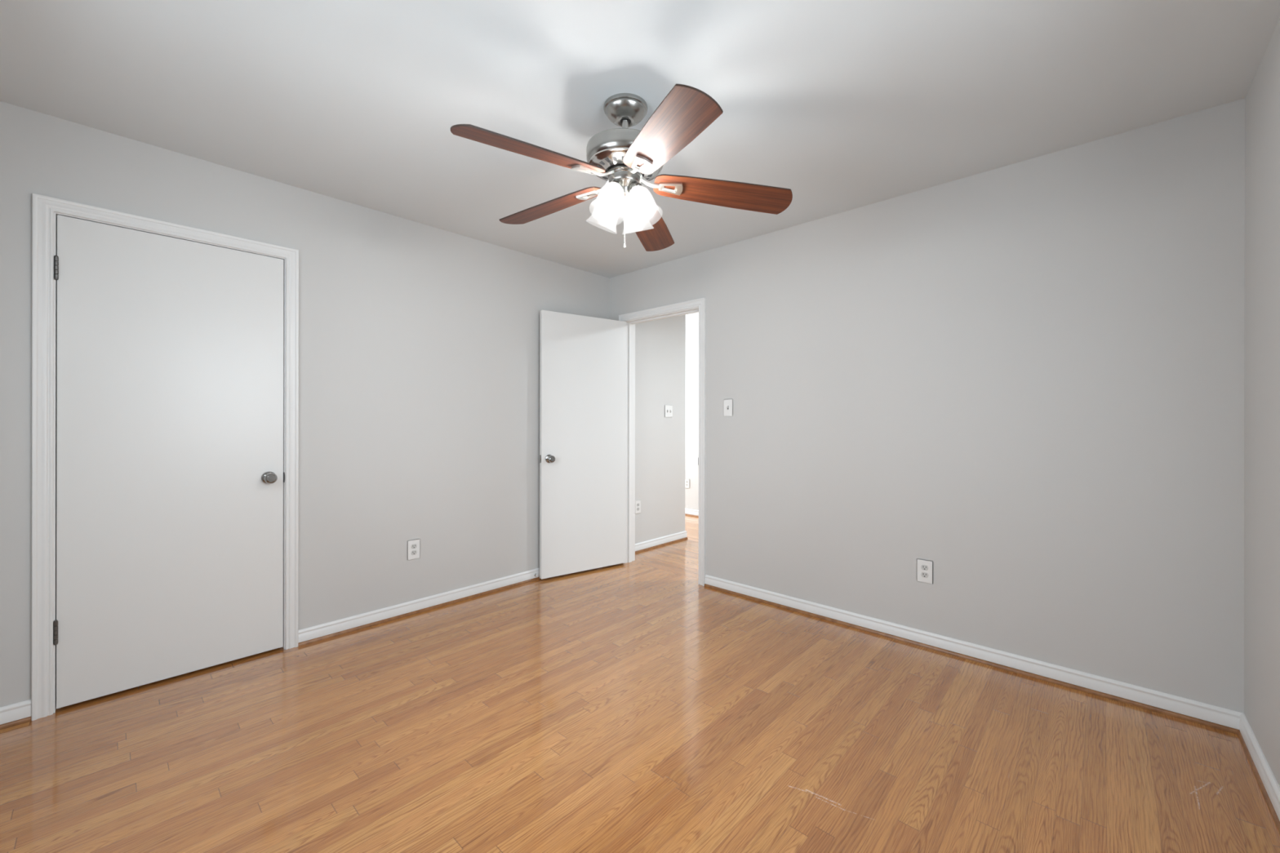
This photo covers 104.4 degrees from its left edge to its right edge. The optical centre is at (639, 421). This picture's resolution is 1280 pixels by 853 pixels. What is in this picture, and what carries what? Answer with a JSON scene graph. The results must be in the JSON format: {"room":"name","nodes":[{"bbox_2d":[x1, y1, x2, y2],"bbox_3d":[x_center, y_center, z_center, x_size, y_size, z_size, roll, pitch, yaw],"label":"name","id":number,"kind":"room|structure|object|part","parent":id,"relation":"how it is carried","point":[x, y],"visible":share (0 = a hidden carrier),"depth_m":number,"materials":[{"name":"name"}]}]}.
{"room":"empty bedroom","nodes":[
{"label":"empty bedroom","id":0,"kind":"room"},
{"bbox_2d":[0,101,685,706],"bbox_3d":[-1.177,-0.024,3.441,0.180,2.440,4.615,0,0,43],"label":"wall","id":1,"kind":"structure","parent":0,"point":[419,344],"depth_m":2.94,"materials":[{"name":"grey paint"}]},
{"bbox_2d":[0,699,31,729],"bbox_3d":[-2.522,1.154,1.885,0.019,0.081,0.268,0,0,43],"label":"baseboard","id":2,"kind":"structure","parent":1,"relation":"attached to","point":[20,713],"depth_m":1.95,"materials":[{"name":"white paint"}]},
{"bbox_3d":[-2.522,1.185,1.885,0.019,0.019,0.268,0,0,43],"label":"shoe moulding","id":3,"kind":"part","parent":2,"relation":"part of","materials":[{"name":"brown wood"}]},
{"bbox_2d":[31,192,298,720],"bbox_3d":[-2.150,0.142,2.338,0.182,2.104,0.897,0,0,43],"label":"door","id":4,"kind":"structure","parent":1,"relation":"in","point":[165,355],"depth_m":2.24,"materials":[{"name":"white paint"}]},
{"bbox_3d":[-1.887,0.290,2.534,0.064,0.064,0.064,0,0,43],"label":"knob","id":5,"kind":"part","parent":4,"relation":"part of","materials":[{"name":"silver metal"}]},
{"bbox_2d":[407,538,420,559],"bbox_3d":[-1.406,0.797,3.089,0.008,0.122,0.078,0,0,43],"label":"wall outlet","id":6,"kind":"object","parent":1,"relation":"attached to","point":[413,545],"visible":1,"depth_m":3.09,"materials":[{"name":"white plastic"}]},
{"bbox_2d":[411,543,417,548],"bbox_3d":[-1.404,0.777,3.087,0.003,0.027,0.034,0,0,43],"label":"receptacle","id":7,"kind":"object","parent":6,"relation":"attached to","point":[413,545],"depth_m":3.09,"materials":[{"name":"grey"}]},
{"bbox_2d":[411,550,417,555],"bbox_3d":[-1.404,0.816,3.087,0.003,0.027,0.034,0,0,43],"label":"receptacle","id":8,"kind":"object","parent":6,"relation":"attached to","point":[413,552],"depth_m":3.09,"materials":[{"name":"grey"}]},
{"bbox_2d":[297,568,540,646],"bbox_3d":[-1.039,1.156,3.475,0.019,0.081,2.284,0,0,43],"label":"baseboard","id":9,"kind":"structure","parent":1,"relation":"attached to","point":[306,636],"depth_m":3.05,"materials":[{"name":"white paint"}]},
{"bbox_2d":[635,499,640,514],"bbox_3d":[-0.019,0.784,4.545,0.008,0.122,0.078,0,0,43],"label":"wall outlet","id":10,"kind":"object","parent":1,"relation":"attached to","point":[637,503],"visible":0.92,"depth_m":4.54,"materials":[{"name":"white plastic"}]},
{"bbox_2d":[635,530,688,553],"bbox_3d":[0.108,1.157,4.776,0.158,0.081,0.944,0,0,43],"label":"baseboard","id":11,"kind":"structure","parent":1,"relation":"attached to","point":[658,542],"depth_m":4.76,"materials":[{"name":"white paint"}]},
{"bbox_2d":[664,404,672,417],"bbox_3d":[0.286,-0.098,4.862,0.021,0.120,0.118,0,0,43],"label":"light switch","id":12,"kind":"object","parent":1,"relation":"attached to","point":[668,408],"visible":1,"depth_m":4.86,"materials":[{"name":"white plastic"}]},
{"bbox_2d":[0,515,1279,852],"bbox_3d":[-0.495,1.247,3.592,6.653,0.100,5.770,0,0,43],"label":"floor","id":13,"kind":"structure","parent":0,"point":[631,707],"depth_m":1.81,"materials":[{"name":"brown wood"}]},
{"bbox_2d":[0,0,1279,324],"bbox_3d":[-0.492,-1.293,3.592,6.653,0.100,5.770,0,0,43],"label":"ceiling","id":14,"kind":"structure","parent":0,"point":[842,105],"depth_m":1.82,"materials":[{"name":"white paint"}]},
{"bbox_2d":[450,84,792,251],"bbox_3d":[-0.101,-0.964,1.963,1.272,0.557,1.271,0,0,43],"label":"ceiling fan","id":15,"kind":"object","parent":14,"relation":"hanging from","point":[625,157],"visible":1,"depth_m":1.90,"materials":[{"name":"brown wood"}]},
{"bbox_3d":[-0.369,-0.933,1.720,0.554,0.006,0.153,-4,18,-39],"label":"fan blade","id":16,"kind":"part","parent":15,"relation":"part of","materials":[{"name":"brown wood"}]},
{"bbox_3d":[-0.391,-0.941,2.182,0.554,0.006,0.153,-3,11,33],"label":"fan blade","id":17,"kind":"part","parent":15,"relation":"part of","materials":[{"name":"brown wood"}]},
{"bbox_3d":[-0.129,-0.863,2.010,0.050,0.101,0.050,30,15,30],"label":"light bulb","id":18,"kind":"part","parent":15,"relation":"part of","materials":[{"name":"white glass"}]},
{"bbox_3d":[-0.107,-0.860,1.903,0.050,0.101,0.050,3,-22,33],"label":"light bulb","id":19,"kind":"part","parent":15,"relation":"part of","materials":[{"name":"white glass"}]},
{"bbox_3d":[-0.102,-0.921,1.993,0.065,0.048,0.057,30,15,30],"label":"lamp arm","id":20,"kind":"part","parent":15,"relation":"part of","materials":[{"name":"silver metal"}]},
{"bbox_3d":[-0.088,-0.919,1.927,0.057,0.048,0.065,3,-22,33],"label":"lamp arm","id":21,"kind":"part","parent":15,"relation":"part of","materials":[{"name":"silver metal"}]},
{"bbox_3d":[-0.060,-0.788,1.958,0.008,0.205,0.008,0,0,43],"label":"pull chain","id":22,"kind":"part","parent":15,"relation":"part of","materials":[{"name":"white metal"}]},
{"bbox_3d":[-0.059,-0.995,1.966,0.285,0.027,0.285,3,1,43],"label":"vent plate","id":23,"kind":"part","parent":15,"relation":"part of","materials":[{"name":"silver metal"}]},
{"bbox_3d":[-0.036,-0.919,2.007,0.057,0.048,0.065,3,24,33],"label":"lamp arm","id":24,"kind":"part","parent":15,"relation":"part of","materials":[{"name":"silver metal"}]},
{"bbox_3d":[-0.022,-0.859,2.032,0.050,0.101,0.050,3,24,33],"label":"light bulb","id":25,"kind":"part","parent":15,"relation":"part of","materials":[{"name":"white glass"}]},
{"bbox_3d":[-0.022,-0.917,1.940,0.065,0.048,0.057,-24,-14,31],"label":"lamp arm","id":26,"kind":"part","parent":15,"relation":"part of","materials":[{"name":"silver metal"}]},
{"bbox_3d":[0.000,-0.856,1.925,0.050,0.101,0.050,-24,-14,31],"label":"light bulb","id":27,"kind":"part","parent":15,"relation":"part of","materials":[{"name":"white glass"}]},
{"bbox_3d":[0.042,-0.926,2.347,0.153,0.006,0.554,-11,-7,14],"label":"fan blade","id":28,"kind":"part","parent":15,"relation":"part of","materials":[{"name":"brown wood"}]},
{"bbox_3d":[0.078,-0.914,1.599,0.153,0.006,0.554,16,0,-21],"label":"fan blade","id":29,"kind":"part","parent":15,"relation":"part of","materials":[{"name":"brown wood"}]},
{"bbox_3d":[0.331,-0.910,1.986,0.554,0.006,0.153,7,-13,-3],"label":"fan blade","id":30,"kind":"part","parent":15,"relation":"part of","materials":[{"name":"brown wood"}]},
{"bbox_2d":[684,322,698,510],"bbox_3d":[1.434,-0.020,5.658,6.653,2.440,0.120,0,0,43],"label":"wall","id":31,"kind":"structure","parent":0,"point":[691,468],"depth_m":6.29,"materials":[{"name":"white paint"}]},
{"bbox_2d":[684,478,689,488],"bbox_3d":[0.601,0.794,6.347,0.078,0.122,0.008,0,0,43],"label":"wall outlet","id":32,"kind":"object","parent":31,"relation":"attached to","point":[686,480],"visible":0.91,"depth_m":6.34,"materials":[{"name":"white plastic"}]},
{"bbox_2d":[684,508,698,517],"bbox_3d":[1.341,1.159,5.648,6.533,0.081,0.019,0,0,43],"label":"baseboard","id":33,"kind":"structure","parent":31,"relation":"attached to","point":[688,512],"depth_m":6.28,"materials":[{"name":"white paint"}]},
{"bbox_3d":[1.341,1.190,5.648,6.533,0.019,0.019,0,0,43],"label":"shoe moulding","id":34,"kind":"part","parent":33,"relation":"part of","materials":[{"name":"brown wood"}]},
{"bbox_2d":[609,97,1244,713],"bbox_3d":[1.111,-0.021,3.114,3.653,2.440,0.120,0,0,43],"label":"wall","id":35,"kind":"structure","parent":0,"point":[1024,380],"depth_m":2.40,"materials":[{"name":"grey paint"}]},
{"bbox_2d":[538,297,706,586],"bbox_3d":[-0.106,0.149,3.732,1.006,2.098,0.912,0,0,43],"label":"door","id":36,"kind":"structure","parent":35,"relation":"in","point":[587,458],"depth_m":3.90,"materials":[{"name":"white paint"}]},
{"bbox_3d":[-0.666,0.282,3.714,0.064,0.064,0.064,0,0,-36],"label":"knob","id":37,"kind":"part","parent":36,"relation":"part of","materials":[{"name":"silver metal"}]},
{"bbox_3d":[0.147,0.149,3.919,0.890,2.098,0.018,0,0,43],"label":"casing","id":38,"kind":"part","parent":36,"relation":"part of","materials":[{"name":"white paint"}]},
{"bbox_2d":[723,399,733,416],"bbox_3d":[0.614,-0.095,3.482,0.076,0.120,0.021,0,0,43],"label":"light switch","id":39,"kind":"object","parent":35,"relation":"attached to","point":[727,403],"visible":1,"depth_m":3.48,"materials":[{"name":"white plastic"}]},
{"bbox_2d":[916,558,933,583],"bbox_3d":[1.517,0.799,2.647,0.078,0.122,0.008,0,0,43],"label":"wall outlet","id":40,"kind":"object","parent":35,"relation":"attached to","point":[924,567],"visible":1,"depth_m":2.64,"materials":[{"name":"white plastic"}]},
{"bbox_2d":[920,564,928,570],"bbox_3d":[1.515,0.779,2.645,0.034,0.027,0.003,0,0,43],"label":"receptacle","id":41,"kind":"object","parent":40,"relation":"attached to","point":[923,567],"depth_m":2.64,"materials":[{"name":"grey plastic"}]},
{"bbox_2d":[920,572,928,577],"bbox_3d":[1.515,0.818,2.645,0.034,0.027,0.003,0,0,43],"label":"receptacle","id":42,"kind":"object","parent":40,"relation":"attached to","point":[923,575],"depth_m":2.64,"materials":[{"name":"grey plastic"}]},
{"bbox_2d":[704,574,1243,734],"bbox_3d":[1.391,1.159,2.756,2.514,0.081,0.019,0,0,43],"label":"baseboard","id":43,"kind":"structure","parent":35,"relation":"attached to","point":[1199,713],"depth_m":2.38,"materials":[{"name":"white paint"}]},
{"bbox_2d":[1244,18,1279,786],"bbox_3d":[1.144,-0.021,0.559,0.120,2.440,3.570,0,0,43],"label":"wall","id":44,"kind":"structure","parent":0,"point":[1262,99],"depth_m":1.68,"materials":[{"name":"grey paint"}]},
{"bbox_2d":[1237,713,1279,833],"bbox_3d":[1.132,1.159,0.651,0.019,0.081,3.450,0,0,43],"label":"baseboard","id":45,"kind":"structure","parent":44,"relation":"attached to","point":[1268,785],"depth_m":1.65,"materials":[{"name":"white paint"}]}
]}

